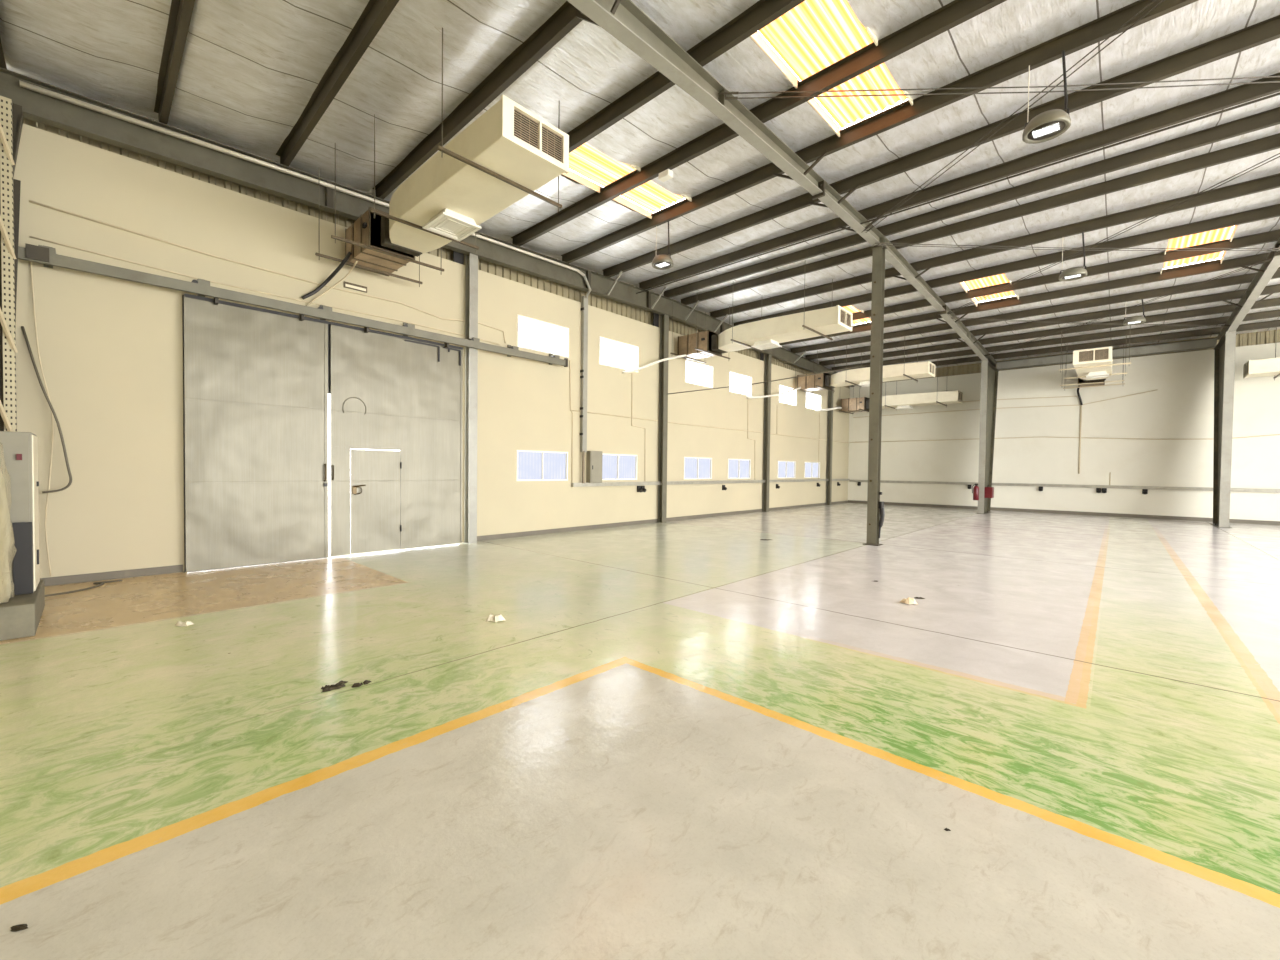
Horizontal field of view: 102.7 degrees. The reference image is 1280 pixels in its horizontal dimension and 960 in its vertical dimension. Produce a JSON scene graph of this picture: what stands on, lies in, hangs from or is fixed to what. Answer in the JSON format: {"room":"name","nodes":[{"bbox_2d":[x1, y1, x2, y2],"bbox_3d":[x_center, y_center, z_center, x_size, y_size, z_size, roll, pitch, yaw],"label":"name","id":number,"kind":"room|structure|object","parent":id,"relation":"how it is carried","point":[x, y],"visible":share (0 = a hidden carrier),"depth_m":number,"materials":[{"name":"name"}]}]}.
{"room":"empty warehouse","nodes":[
{"label":"empty warehouse","id":0,"kind":"room"},
{"bbox_2d":[13,124,849,577],"bbox_3d":[1.335,-1.647,16.306,0.150,5.830,27.700,2,2,43],"label":"wall","id":1,"kind":"structure","parent":0,"point":[111,349],"depth_m":8.02,"materials":[{"name":"beige paint"}]},
{"bbox_2d":[30,261,53,575],"bbox_3d":[-7.614,-0.820,6.507,0.210,4.111,0.068,0,1,-19],"label":"loose cable","id":2,"kind":"object","parent":1,"relation":"attached to","point":[30,261],"visible":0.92,"depth_m":6.54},
{"bbox_2d":[21,326,71,492],"bbox_3d":[-7.544,-0.879,6.483,0.447,2.097,0.149,0,1,-26],"label":"loose cable","id":3,"kind":"object","parent":1,"relation":"attached to","point":[22,327],"visible":1,"depth_m":6.49,"materials":[{"name":"rubber"}]},
{"bbox_2d":[30,236,499,344],"bbox_3d":[-5.401,-3.036,8.899,0.020,0.127,6.701,2,2,43],"label":"conduit","id":4,"kind":"object","parent":1,"relation":"attached to","point":[30,236],"visible":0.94,"depth_m":7.89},
{"bbox_2d":[29,200,505,342],"bbox_3d":[-5.343,-3.287,8.953,0.028,0.514,6.863,2,2,43],"label":"conduit","id":5,"kind":"object","parent":1,"relation":"attached to","point":[33,202],"visible":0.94,"depth_m":7.87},
{"bbox_2d":[18,243,567,366],"bbox_3d":[-4.755,-2.834,9.379,0.330,0.360,8.520,2,2,43],"label":"door track","id":6,"kind":"object","parent":1,"relation":"attached to","point":[47,256],"visible":0.98,"depth_m":8.01,"materials":[{"name":"grey metal"}]},
{"bbox_2d":[182,294,329,571],"bbox_3d":[-6.003,-0.683,8.209,0.134,4.060,1.966,2,2,44],"label":"door","id":7,"kind":"structure","parent":6,"relation":"hanging from","point":[256,384],"depth_m":8.08,"materials":[{"name":"grey metal"}]},
{"bbox_2d":[344,281,366,292],"bbox_3d":[-5.108,-3.464,9.195,0.036,0.100,0.380,2,2,43],"label":"light fixture","id":8,"kind":"object","parent":1,"relation":"in","point":[348,285],"visible":1,"depth_m":9.18,"materials":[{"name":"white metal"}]},
{"bbox_2d":[330,325,462,556],"bbox_3d":[-4.524,-0.703,9.759,0.116,4.052,2.436,2,2,43],"label":"door","id":9,"kind":"structure","parent":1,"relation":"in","point":[387,392],"depth_m":9.64,"materials":[{"name":"grey metal"}]},
{"bbox_2d":[23,118,847,387],"bbox_3d":[1.370,-5.034,16.381,0.035,1.400,27.911,2,2,43],"label":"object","id":10,"kind":"structure","parent":1,"relation":"attached to","point":[638,314],"depth_m":11.25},
{"bbox_2d":[40,501,847,585],"bbox_3d":[1.288,1.215,16.230,0.015,0.110,27.480,2,2,43],"label":"baseboard","id":11,"kind":"structure","parent":1,"relation":"attached to","point":[70,579],"depth_m":11.36,"materials":[{"name":"grey paint"}]},
{"bbox_2d":[516,450,567,480],"bbox_3d":[-2.345,-0.339,12.326,0.072,0.720,1.500,2,2,43],"label":"window","id":12,"kind":"structure","parent":1,"relation":"in","point":[531,465],"depth_m":12.31,"materials":[{"name":"white glass"}]},
{"bbox_2d":[517,314,568,357],"bbox_3d":[-2.310,-3.418,12.261,0.072,0.740,1.500,2,2,43],"label":"window","id":13,"kind":"structure","parent":1,"relation":"in","point":[532,334],"depth_m":12.25,"materials":[{"name":"glass"}]},
{"bbox_2d":[569,360,572,482],"bbox_3d":[-1.737,-1.464,12.883,0.028,3.060,0.124,2,2,43],"label":"conduit","id":14,"kind":"object","parent":1,"relation":"attached to","point":[569,360],"visible":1,"depth_m":12.91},
{"bbox_2d":[580,275,590,451],"bbox_3d":[-1.399,-2.921,12.976,0.292,4.417,0.280,2,2,43],"label":"conduit","id":15,"kind":"object","parent":1,"relation":"attached to","point":[584,316],"visible":0.98,"depth_m":13.06,"materials":[{"name":"grey metal"}]},
{"bbox_2d":[586,451,601,482],"bbox_3d":[-1.185,-0.343,13.392,0.195,0.830,0.420,2,2,43],"label":"switch box","id":16,"kind":"object","parent":1,"relation":"attached to","point":[593,458],"visible":0.96,"depth_m":13.29,"materials":[{"name":"grey paint"}]},
{"bbox_2d":[599,336,638,372],"bbox_3d":[-0.581,-3.438,14.115,0.072,0.740,1.510,2,2,43],"label":"window","id":17,"kind":"structure","parent":1,"relation":"in","point":[612,353],"depth_m":14.11,"materials":[{"name":"white glass"}]},
{"bbox_2d":[602,453,637,479],"bbox_3d":[-0.616,-0.358,14.181,0.072,0.720,1.510,2,2,43],"label":"window","id":18,"kind":"structure","parent":1,"relation":"in","point":[614,466],"depth_m":14.25,"materials":[{"name":"white glass"}]},
{"bbox_2d":[684,457,711,478],"bbox_3d":[1.900,-0.387,16.880,0.072,0.720,1.530,2,2,43],"label":"window","id":19,"kind":"structure","parent":1,"relation":"in","point":[694,467],"depth_m":16.87,"materials":[{"name":"white glass"}]},
{"bbox_2d":[685,359,712,387],"bbox_3d":[1.935,-3.466,16.814,0.072,0.740,1.530,2,2,43],"label":"window","id":20,"kind":"structure","parent":1,"relation":"in","point":[696,373],"depth_m":16.83,"materials":[{"name":"white glass"}]},
{"bbox_2d":[570,410,847,442],"bbox_3d":[4.471,-1.820,19.533,0.032,0.058,18.240,2,2,43],"label":"conduit","id":21,"kind":"object","parent":1,"relation":"attached to","point":[570,410],"visible":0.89,"depth_m":16.58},
{"bbox_2d":[571,479,849,486],"bbox_3d":[4.488,0.051,19.551,0.084,0.100,18.160,2,2,43],"label":"trunking","id":22,"kind":"object","parent":1,"relation":"attached to","point":[789,480],"visible":1,"depth_m":16.37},
{"bbox_2d":[728,459,750,478],"bbox_3d":[3.615,-0.407,18.719,0.072,0.720,1.520,2,2,43],"label":"window","id":23,"kind":"structure","parent":1,"relation":"in","point":[737,468],"depth_m":18.71,"materials":[{"name":"white glass"}]},
{"bbox_2d":[729,371,751,396],"bbox_3d":[3.650,-3.486,18.654,0.072,0.740,1.520,2,2,43],"label":"window","id":24,"kind":"structure","parent":1,"relation":"in","point":[735,379],"depth_m":18.69,"materials":[{"name":"white glass"}]},
{"bbox_2d":[777,461,795,477],"bbox_3d":[6.107,-0.435,21.393,0.072,0.720,1.570,2,2,43],"label":"window","id":25,"kind":"structure","parent":1,"relation":"in","point":[786,469],"depth_m":21.40,"materials":[{"name":"white glass"}]},
{"bbox_2d":[779,384,796,405],"bbox_3d":[6.142,-3.514,21.327,0.072,0.740,1.570,2,2,43],"label":"window","id":26,"kind":"structure","parent":1,"relation":"in","point":[790,398],"depth_m":21.38,"materials":[{"name":"white glass"}]},
{"bbox_2d":[804,462,819,477],"bbox_3d":[7.778,-0.455,23.185,0.072,0.720,1.590,2,2,43],"label":"window","id":27,"kind":"structure","parent":1,"relation":"in","point":[810,468],"depth_m":23.17,"materials":[{"name":"white glass"}]},
{"bbox_2d":[806,392,820,409],"bbox_3d":[7.813,-3.534,23.119,0.072,0.740,1.590,2,2,43],"label":"window","id":28,"kind":"structure","parent":1,"relation":"in","point":[813,401],"depth_m":23.17,"materials":[{"name":"white glass"}]},
{"bbox_2d":[0,503,1279,959],"bbox_3d":[8.890,1.554,9.298,20.800,0.100,27.700,2,2,43],"label":"floor","id":29,"kind":"structure","parent":0,"point":[707,738],"depth_m":2.90,"materials":[{"name":"paint"}]},
{"bbox_2d":[0,96,17,431],"bbox_3d":[-7.411,-1.536,5.963,0.320,5.850,0.200,2,2,43],"label":"upright","id":30,"kind":"object","parent":29,"relation":"on","point":[8,413],"visible":0.63,"depth_m":6.01,"materials":[{"name":"metal"}]},
{"bbox_2d":[0,103,23,430],"bbox_3d":[-7.650,-1.567,6.087,0.140,5.900,0.456,2,2,43],"label":"column","id":31,"kind":"structure","parent":29,"relation":"on","point":[17,116],"depth_m":6.16,"materials":[{"name":"metal"}]},
{"bbox_2d":[0,580,44,640],"bbox_3d":[-6.313,1.273,4.976,1.440,0.300,0.630,2,2,43],"label":"plinth","id":32,"kind":"object","parent":29,"relation":"on","point":[20,618],"visible":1,"depth_m":4.67,"materials":[{"name":"grey concrete"}]},
{"bbox_2d":[0,445,17,603],"bbox_3d":[-6.051,0.376,4.637,0.406,1.504,0.496,2,2,43],"label":"goods","id":33,"kind":"object","parent":32,"relation":"on","point":[8,550],"visible":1,"depth_m":4.67,"materials":[{"name":"beige"}]},
{"bbox_2d":[0,431,39,594],"bbox_3d":[-6.427,0.322,5.072,0.700,1.595,0.610,2,2,43],"label":"cabinet","id":34,"kind":"object","parent":32,"relation":"on","point":[20,449],"visible":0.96,"depth_m":5.01,"materials":[{"name":"metal"}]},
{"bbox_2d":[45,580,121,596],"bbox_3d":[-7.081,1.362,6.470,0.231,0.043,0.929,1,1,-5],"label":"loose cable","id":35,"kind":"object","parent":29,"relation":"on","point":[102,582],"visible":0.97,"depth_m":6.46,"materials":[{"name":"rubber"}]},
{"bbox_2d":[183,542,463,572],"bbox_3d":[-5.258,1.358,9.236,0.180,0.034,4.480,2,2,43],"label":"door gap","id":36,"kind":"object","parent":29,"relation":"on","point":[463,542],"depth_m":9.36,"materials":[{"name":"white metal"}]},
{"bbox_2d":[321,680,370,691],"bbox_3d":[-2.141,1.486,3.739,0.327,0.018,0.155,0,1,-25],"label":"debris","id":37,"kind":"object","parent":29,"relation":"on","point":[340,684],"visible":1,"depth_m":3.70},
{"bbox_2d":[464,253,477,543],"bbox_3d":[-3.550,-1.683,10.770,0.170,6.026,0.190,2,2,43],"label":"wall post","id":38,"kind":"object","parent":29,"relation":"on","point":[471,286],"visible":1,"depth_m":10.73,"materials":[{"name":"grey metal"}]},
{"bbox_2d":[658,314,668,522],"bbox_3d":[0.699,-1.812,15.325,0.170,6.188,0.200,2,2,43],"label":"wall post","id":39,"kind":"object","parent":29,"relation":"on","point":[664,320],"visible":1,"depth_m":15.30,"materials":[{"name":"grey metal"}]},
{"bbox_2d":[668,365,869,393],"bbox_3d":[2.953,-2.544,13.251,5.841,0.132,0.076,2,2,43],"label":"rope","id":40,"kind":"object","parent":39,"relation":"attached to","point":[864,365],"visible":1,"depth_m":12.84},
{"bbox_2d":[762,354,771,511],"bbox_3d":[4.926,-1.804,19.861,0.170,6.074,0.200,2,2,43],"label":"wall post","id":41,"kind":"object","parent":29,"relation":"on","point":[767,388],"visible":1,"depth_m":19.85,"materials":[{"name":"grey metal"}]},
{"bbox_2d":[0,67,854,386],"bbox_3d":[1.665,-5.005,15.826,0.694,0.856,27.500,2,2,43],"label":"beam","id":42,"kind":"structure","parent":41,"relation":"on","point":[37,107],"depth_m":8.10,"materials":[{"name":"metal"}]},
{"bbox_2d":[19,80,584,276],"bbox_3d":[-4.451,-4.984,9.501,0.100,0.350,9.009,2,2,43],"label":"conduit","id":43,"kind":"object","parent":42,"relation":"attached to","point":[22,84],"visible":0.81,"depth_m":7.58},
{"bbox_2d":[826,388,833,504],"bbox_3d":[8.983,-1.790,24.214,0.170,5.955,0.200,2,2,43],"label":"wall post","id":44,"kind":"object","parent":29,"relation":"on","point":[830,393],"visible":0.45,"depth_m":24.21,"materials":[{"name":"grey metal"}]},
{"bbox_2d":[863,246,886,545],"bbox_3d":[5.158,-1.817,11.196,0.320,6.475,0.320,2,2,43],"label":"steel column","id":45,"kind":"structure","parent":29,"relation":"on","point":[878,254],"depth_m":11.14,"materials":[{"name":"metal"}]},
{"bbox_2d":[977,354,998,513],"bbox_3d":[14.272,-1.828,20.976,0.320,6.288,2.538,2,2,43],"label":"column","id":46,"kind":"structure","parent":29,"relation":"on","point":[989,373],"depth_m":20.66,"materials":[{"name":"metal"}]},
{"bbox_2d":[567,0,996,367],"bbox_3d":[5.844,-4.901,11.829,0.942,0.785,27.251,2,2,43],"label":"rafter","id":47,"kind":"object","parent":46,"relation":"on","point":[625,21],"visible":0.98,"depth_m":6.93,"materials":[{"name":"grey metal"}]},
{"bbox_2d":[154,0,194,123],"bbox_3d":[0.719,-4.861,0.235,20.590,0.200,0.140,2,2,43],"label":"purlin","id":48,"kind":"structure","parent":47,"relation":"on","point":[180,14],"depth_m":6.07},
{"bbox_2d":[276,0,398,165],"bbox_3d":[1.701,-4.917,1.287,20.590,0.200,0.140,2,2,43],"label":"purlin","id":49,"kind":"structure","parent":47,"relation":"on","point":[375,13],"depth_m":6.38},
{"bbox_2d":[373,1,584,198],"bbox_3d":[2.697,-4.974,2.354,20.590,0.200,0.140,2,2,43],"label":"purlin","id":50,"kind":"structure","parent":47,"relation":"on","point":[564,19],"depth_m":6.72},
{"bbox_2d":[566,0,804,152],"bbox_3d":[3.680,-5.029,3.406,20.590,0.200,0.140,2,2,43],"label":"purlin","id":51,"kind":"structure","parent":47,"relation":"on","point":[762,13],"depth_m":6.16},
{"bbox_2d":[511,0,1006,245],"bbox_3d":[4.676,-5.086,4.473,20.590,0.200,0.140,2,2,43],"label":"beam","id":52,"kind":"structure","parent":47,"relation":"on","point":[956,12],"depth_m":6.82,"materials":[{"name":"metal"}]},
{"bbox_2d":[658,169,672,181],"bbox_3d":[0.429,-5.068,8.522,0.220,0.100,0.130,2,2,43],"label":"sensor box","id":53,"kind":"object","parent":52,"relation":"attached to","point":[667,174],"visible":1,"depth_m":8.48,"materials":[{"name":"white plastic"}]},
{"bbox_2d":[561,0,1197,262],"bbox_3d":[5.631,-5.141,5.497,20.590,0.200,0.140,2,2,43],"label":"purlin","id":54,"kind":"structure","parent":47,"relation":"on","point":[1100,29],"depth_m":7.08,"materials":[{"name":"metal"}]},
{"bbox_2d":[652,221,672,269],"bbox_3d":[0.463,-4.776,10.387,0.440,0.859,0.440,2,2,43],"label":"lamp","id":55,"kind":"object","parent":54,"relation":"hanging from","point":[660,262],"visible":1,"depth_m":10.27,"materials":[{"name":"grey metal"}]},
{"bbox_2d":[1022,50,1070,143],"bbox_3d":[4.884,-4.619,6.143,0.460,0.886,0.460,2,2,43],"label":"lamp","id":56,"kind":"object","parent":54,"relation":"hanging from","point":[1048,125],"visible":1,"depth_m":6.07,"materials":[{"name":"grey metal"}]},
{"bbox_2d":[603,15,1279,276],"bbox_3d":[6.566,-5.194,6.498,20.590,0.200,0.140,2,2,43],"label":"purlin","id":57,"kind":"structure","parent":47,"relation":"on","point":[1268,30],"depth_m":7.59,"materials":[{"name":"metal"}]},
{"bbox_2d":[636,92,1279,293],"bbox_3d":[7.362,-4.974,7.330,20.450,0.028,0.032,2,2,43],"label":"roof beam","id":58,"kind":"structure","parent":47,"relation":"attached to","point":[1276,94],"depth_m":8.37,"materials":[{"name":"metal"}]},
{"bbox_2d":[639,72,1279,289],"bbox_3d":[7.514,-5.248,7.513,20.590,0.200,0.140,2,2,43],"label":"purlin","id":59,"kind":"structure","parent":47,"relation":"on","point":[1243,93],"depth_m":8.54,"materials":[{"name":"metal"}]},
{"bbox_2d":[663,107,1279,297],"bbox_3d":[8.237,-5.289,8.288,20.590,0.200,0.140,2,2,43],"label":"purlin","id":60,"kind":"structure","parent":47,"relation":"on","point":[1268,118],"depth_m":9.29,"materials":[{"name":"metal"}]},
{"bbox_2d":[681,133,1279,304],"bbox_3d":[8.803,-5.281,8.895,20.590,0.200,0.140,2,2,43],"label":"beam","id":61,"kind":"structure","parent":47,"relation":"on","point":[1272,142],"depth_m":9.87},
{"bbox_2d":[718,76,1279,99],"bbox_3d":[5.081,-4.878,6.353,8.177,0.071,0.120,1,1,3],"label":"wire","id":62,"kind":"object","parent":47,"relation":"attached to","point":[736,92],"visible":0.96,"depth_m":6.39,"materials":[{"name":"metal"}]},
{"bbox_2d":[734,204,1279,325],"bbox_3d":[10.847,-5.211,11.092,20.590,0.200,0.140,2,2,43],"label":"beam","id":63,"kind":"structure","parent":47,"relation":"on","point":[1272,211],"depth_m":11.95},
{"bbox_2d":[779,252,1269,344],"bbox_3d":[12.803,-5.145,13.193,20.590,0.200,0.140,2,2,43],"label":"beam","id":64,"kind":"structure","parent":47,"relation":"on","point":[1247,260],"depth_m":13.92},
{"bbox_2d":[790,269,1279,352],"bbox_3d":[13.778,-5.111,14.240,20.590,0.200,0.140,2,2,43],"label":"beam","id":65,"kind":"structure","parent":47,"relation":"on","point":[1245,278],"depth_m":15.27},
{"bbox_2d":[794,345,934,393],"bbox_3d":[8.656,-4.413,20.006,4.910,1.590,1.900,2,2,43],"label":"air conditioner","id":66,"kind":"object","parent":65,"relation":"hanging from","point":[860,377],"visible":0.89,"depth_m":19.76,"materials":[{"name":"metal"}]},
{"bbox_2d":[1123,299,1145,324],"bbox_3d":[13.783,-4.691,14.267,0.460,0.645,0.460,2,2,43],"label":"lamp","id":67,"kind":"object","parent":65,"relation":"hanging from","point":[1134,320],"visible":1,"depth_m":14.17,"materials":[{"name":"grey metal"}]},
{"bbox_2d":[805,284,1279,359],"bbox_3d":[14.732,-5.079,15.265,20.590,0.200,0.140,2,2,43],"label":"beam","id":68,"kind":"structure","parent":47,"relation":"on","point":[1237,294],"depth_m":16.28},
{"bbox_2d":[819,298,1279,365],"bbox_3d":[15.686,-5.046,16.290,20.590,0.200,0.140,2,2,43],"label":"beam","id":69,"kind":"structure","parent":47,"relation":"on","point":[1272,302],"depth_m":17.46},
{"bbox_2d":[831,309,1279,370],"bbox_3d":[16.640,-5.014,17.314,20.590,0.200,0.140,2,2,43],"label":"beam","id":70,"kind":"structure","parent":47,"relation":"on","point":[1273,313],"depth_m":18.13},
{"bbox_2d":[852,229,1279,319],"bbox_3d":[11.835,-5.178,12.153,20.590,0.200,0.140,2,2,43],"label":"beam","id":71,"kind":"structure","parent":47,"relation":"on","point":[1270,236],"depth_m":12.49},
{"bbox_2d":[932,320,1279,365],"bbox_3d":[17.560,-4.983,18.303,20.590,0.200,0.140,2,2,43],"label":"beam","id":72,"kind":"structure","parent":47,"relation":"on","point":[1275,323],"depth_m":18.52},
{"bbox_2d":[947,153,1279,313],"bbox_3d":[9.411,-4.913,10.998,0.120,0.100,8.846,1,1,-3],"label":"wire","id":73,"kind":"object","parent":47,"relation":"attached to","point":[1279,153],"visible":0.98,"depth_m":9.60,"materials":[{"name":"metal"}]},
{"bbox_2d":[997,337,1216,369],"bbox_3d":[17.222,-4.711,19.387,6.150,0.315,0.240,2,2,43],"label":"beam","id":74,"kind":"structure","parent":46,"relation":"attached to","point":[1206,343],"depth_m":18.66,"materials":[{"name":"grey metal"}]},
{"bbox_2d":[1059,325,1130,388],"bbox_3d":[15.690,-4.205,17.738,1.900,1.490,4.910,2,2,43],"label":"air conditioner","id":75,"kind":"object","parent":74,"relation":"hanging from","point":[1093,366],"visible":0.98,"depth_m":16.78,"materials":[{"name":"metal"}]},
{"bbox_2d":[1073,346,1111,364],"bbox_3d":[14.069,-3.860,15.929,0.914,0.444,0.048,2,2,43],"label":"grille","id":76,"kind":"object","parent":75,"relation":"attached to","point":[1104,354],"depth_m":15.92,"materials":[{"name":"metal"}]},
{"bbox_2d":[1210,324,1236,527],"bbox_3d":[18.917,-1.684,16.648,0.320,6.288,2.538,2,2,43],"label":"column","id":77,"kind":"structure","parent":29,"relation":"on","point":[1224,351],"depth_m":15.84,"materials":[{"name":"metal"}]},
{"bbox_2d":[1217,238,1279,340],"bbox_3d":[10.488,-4.756,7.501,0.942,0.785,27.251,2,2,43],"label":"rafter","id":78,"kind":"object","parent":77,"relation":"on","point":[1267,270],"visible":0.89,"depth_m":13.01,"materials":[{"name":"grey metal"}]},
{"bbox_2d":[861,0,1164,232],"bbox_3d":[5.082,-4.903,6.353,0.120,0.100,8.177,0,1,-8],"label":"wire","id":79,"kind":"object","parent":78,"relation":"attached to","point":[1154,0],"visible":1,"depth_m":6.61,"materials":[{"name":"metal"}]},
{"bbox_2d":[875,243,1279,250],"bbox_3d":[9.223,-4.910,10.797,8.537,0.100,0.120,1,1,1],"label":"wire","id":80,"kind":"object","parent":78,"relation":"attached to","point":[878,244],"visible":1,"depth_m":10.79,"materials":[{"name":"metal"}]},
{"bbox_2d":[951,317,1230,326],"bbox_3d":[13.671,-4.807,15.573,8.371,0.246,0.120,1,1,2],"label":"wire","id":81,"kind":"object","parent":78,"relation":"attached to","point":[951,317],"visible":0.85,"depth_m":15.58,"materials":[{"name":"metal"}]},
{"bbox_2d":[984,257,1272,355],"bbox_3d":[13.535,-4.806,15.427,0.120,0.246,8.777,1,1,-3],"label":"wire","id":82,"kind":"object","parent":78,"relation":"attached to","point":[1271,258],"visible":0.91,"depth_m":13.56,"materials":[{"name":"metal"}]},
{"bbox_2d":[0,0,1279,371],"bbox_3d":[8.216,-5.149,9.888,22.895,0.547,27.950,2,2,43],"label":"ceiling","id":83,"kind":"structure","parent":0,"point":[249,70],"depth_m":7.10,"materials":[{"name":"silver metal"}]},
{"bbox_2d":[315,28,568,286],"bbox_3d":[-3.002,-4.389,7.496,4.910,1.610,1.900,2,2,43],"label":"air conditioner","id":84,"kind":"object","parent":83,"relation":"hanging from","point":[509,152],"visible":0.99,"depth_m":6.74,"materials":[{"name":"metal"}]},
{"bbox_2d":[301,251,351,299],"bbox_3d":[-5.280,-3.444,8.700,0.808,0.842,0.233,1,1,-6],"label":"insulated pipe","id":85,"kind":"object","parent":84,"relation":"attached to","point":[349,253],"visible":1,"depth_m":8.69,"materials":[{"name":"black rubber"}]},
{"bbox_2d":[422,212,480,240],"bbox_3d":[-2.736,-3.682,7.446,0.640,0.043,0.580,2,2,43],"label":"grille","id":86,"kind":"object","parent":84,"relation":"attached to","point":[447,224],"depth_m":7.43,"materials":[{"name":"white metal"}]},
{"bbox_2d":[500,95,568,173],"bbox_3d":[-1.191,-3.950,5.888,0.048,0.444,0.914,2,2,43],"label":"grille","id":87,"kind":"object","parent":84,"relation":"attached to","point":[522,129],"depth_m":5.86,"materials":[{"name":"metal"}]},
{"bbox_2d":[562,143,691,218],"bbox_3d":[-0.342,-5.360,9.107,1.040,0.257,2.860,2,2,43],"label":"skylight","id":88,"kind":"object","parent":83,"relation":"attached to","point":[585,160],"visible":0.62,"depth_m":9.16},
{"bbox_2d":[670,279,852,362],"bbox_3d":[3.249,-4.523,14.273,4.910,1.790,1.900,2,2,43],"label":"air conditioner","id":89,"kind":"object","parent":83,"relation":"hanging from","point":[760,335],"visible":0.98,"depth_m":13.84,"materials":[{"name":"metal"}]},
{"bbox_2d":[622,354,687,373],"bbox_3d":[0.570,-3.406,14.872,2.548,0.918,0.239,0,2,-39],"label":"drain pipe","id":90,"kind":"object","parent":89,"relation":"attached to","point":[684,355],"visible":0.92,"depth_m":14.70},
{"bbox_2d":[751,342,781,349],"bbox_3d":[3.514,-3.725,14.225,0.640,0.043,0.580,2,2,43],"label":"grille","id":91,"kind":"object","parent":89,"relation":"attached to","point":[758,345],"depth_m":14.17,"materials":[{"name":"white metal"}]},
{"bbox_2d":[836,305,852,331],"bbox_3d":[5.059,-3.993,12.666,0.048,0.444,0.914,2,2,43],"label":"grille","id":92,"kind":"object","parent":89,"relation":"attached to","point":[844,318],"depth_m":12.65,"materials":[{"name":"metal"}]},
{"bbox_2d":[750,0,912,136],"bbox_3d":[2.481,-5.272,6.477,1.040,0.257,2.860,2,2,43],"label":"skylight","id":93,"kind":"object","parent":83,"relation":"attached to","point":[814,35],"visible":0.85,"depth_m":6.36,"materials":[{"name":"plastic"}]},
{"bbox_2d":[843,305,870,324],"bbox_3d":[6.828,-5.452,16.798,1.040,0.257,2.870,2,2,43],"label":"skylight","id":94,"kind":"object","parent":83,"relation":"attached to","point":[850,308],"visible":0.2,"depth_m":17.13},
{"bbox_2d":[839,365,962,413],"bbox_3d":[11.790,-4.159,23.377,4.910,1.990,1.900,2,2,43],"label":"air conditioner","id":95,"kind":"object","parent":83,"relation":"hanging from","point":[902,401],"visible":0.84,"depth_m":22.90,"materials":[{"name":"metal"}]},
{"bbox_2d":[959,274,1018,306],"bbox_3d":[9.651,-5.365,14.167,1.040,0.257,2.870,2,2,43],"label":"skylight","id":96,"kind":"object","parent":83,"relation":"attached to","point":[1001,278],"visible":0.39,"depth_m":14.22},
{"bbox_2d":[710,173,1279,317],"bbox_3d":[9.873,-5.244,10.045,20.590,0.200,0.140,2,2,43],"label":"beam","id":97,"kind":"structure","parent":83,"relation":"attached to","point":[1270,182],"depth_m":11.01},
{"bbox_2d":[1059,232,1086,280],"bbox_3d":[9.130,-4.718,10.784,0.460,0.901,0.460,2,2,43],"label":"lamp","id":98,"kind":"object","parent":97,"relation":"hanging from","point":[1074,273],"visible":1,"depth_m":10.68,"materials":[{"name":"grey metal"}]},
{"bbox_2d":[1161,225,1237,273],"bbox_3d":[12.511,-5.276,11.502,1.020,0.257,2.870,2,2,43],"label":"skylight","id":99,"kind":"object","parent":83,"relation":"attached to","point":[1223,233],"visible":0.44,"depth_m":11.50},
{"bbox_2d":[1243,327,1279,379],"bbox_3d":[21.186,-3.958,14.701,4.910,1.810,1.900,2,2,43],"label":"air conditioner","id":100,"kind":"object","parent":83,"relation":"hanging from","point":[1271,366],"visible":1,"depth_m":15.90,"materials":[{"name":"metal"}]},
{"bbox_2d":[1243,360,1250,377],"bbox_3d":[19.365,-3.529,16.328,0.048,0.444,0.914,2,2,43],"label":"grille","id":101,"kind":"object","parent":100,"relation":"attached to","point":[1247,366],"depth_m":16.28,"materials":[{"name":"metal"}]},
{"bbox_2d":[561,36,1219,326],"bbox_3d":[8.857,-5.234,9.256,21.100,0.468,28.300,2,2,43],"label":"trim","id":102,"kind":"structure","parent":0,"point":[749,36],"depth_m":12.30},
{"bbox_2d":[848,342,1279,520],"bbox_3d":[18.336,-1.587,19.256,20.700,5.970,0.200,2,2,43],"label":"wall","id":103,"kind":"structure","parent":0,"point":[1181,406],"depth_m":19.85,"materials":[{"name":"beige paint"}]},
{"bbox_2d":[853,390,1155,417],"bbox_3d":[14.838,-3.212,22.343,10.903,0.417,0.032,2,2,43],"label":"conduit","id":104,"kind":"object","parent":103,"relation":"attached to","point":[1152,390],"visible":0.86,"depth_m":21.28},
{"bbox_2d":[848,329,1279,388],"bbox_3d":[18.290,-4.806,19.371,21.071,0.800,0.035,2,2,43],"label":"trim","id":105,"kind":"structure","parent":103,"relation":"attached to","point":[1263,337],"depth_m":18.78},
{"bbox_2d":[848,500,1279,524],"bbox_3d":[18.237,1.333,19.233,20.680,0.130,0.015,2,2,43],"label":"baseboard","id":106,"kind":"structure","parent":103,"relation":"attached to","point":[849,501],"depth_m":19.90,"materials":[{"name":"grey paint"}]},
{"bbox_2d":[849,480,1279,491],"bbox_3d":[18.211,0.269,19.177,20.490,0.110,0.084,2,2,43],"label":"trunking","id":107,"kind":"object","parent":103,"relation":"attached to","point":[881,481],"visible":1,"depth_m":19.85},
{"bbox_2d":[849,434,1279,442],"bbox_3d":[16.587,-1.658,20.729,16.071,0.321,0.036,2,2,43],"label":"conduit","id":108,"kind":"object","parent":103,"relation":"attached to","point":[1274,434],"visible":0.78,"depth_m":19.69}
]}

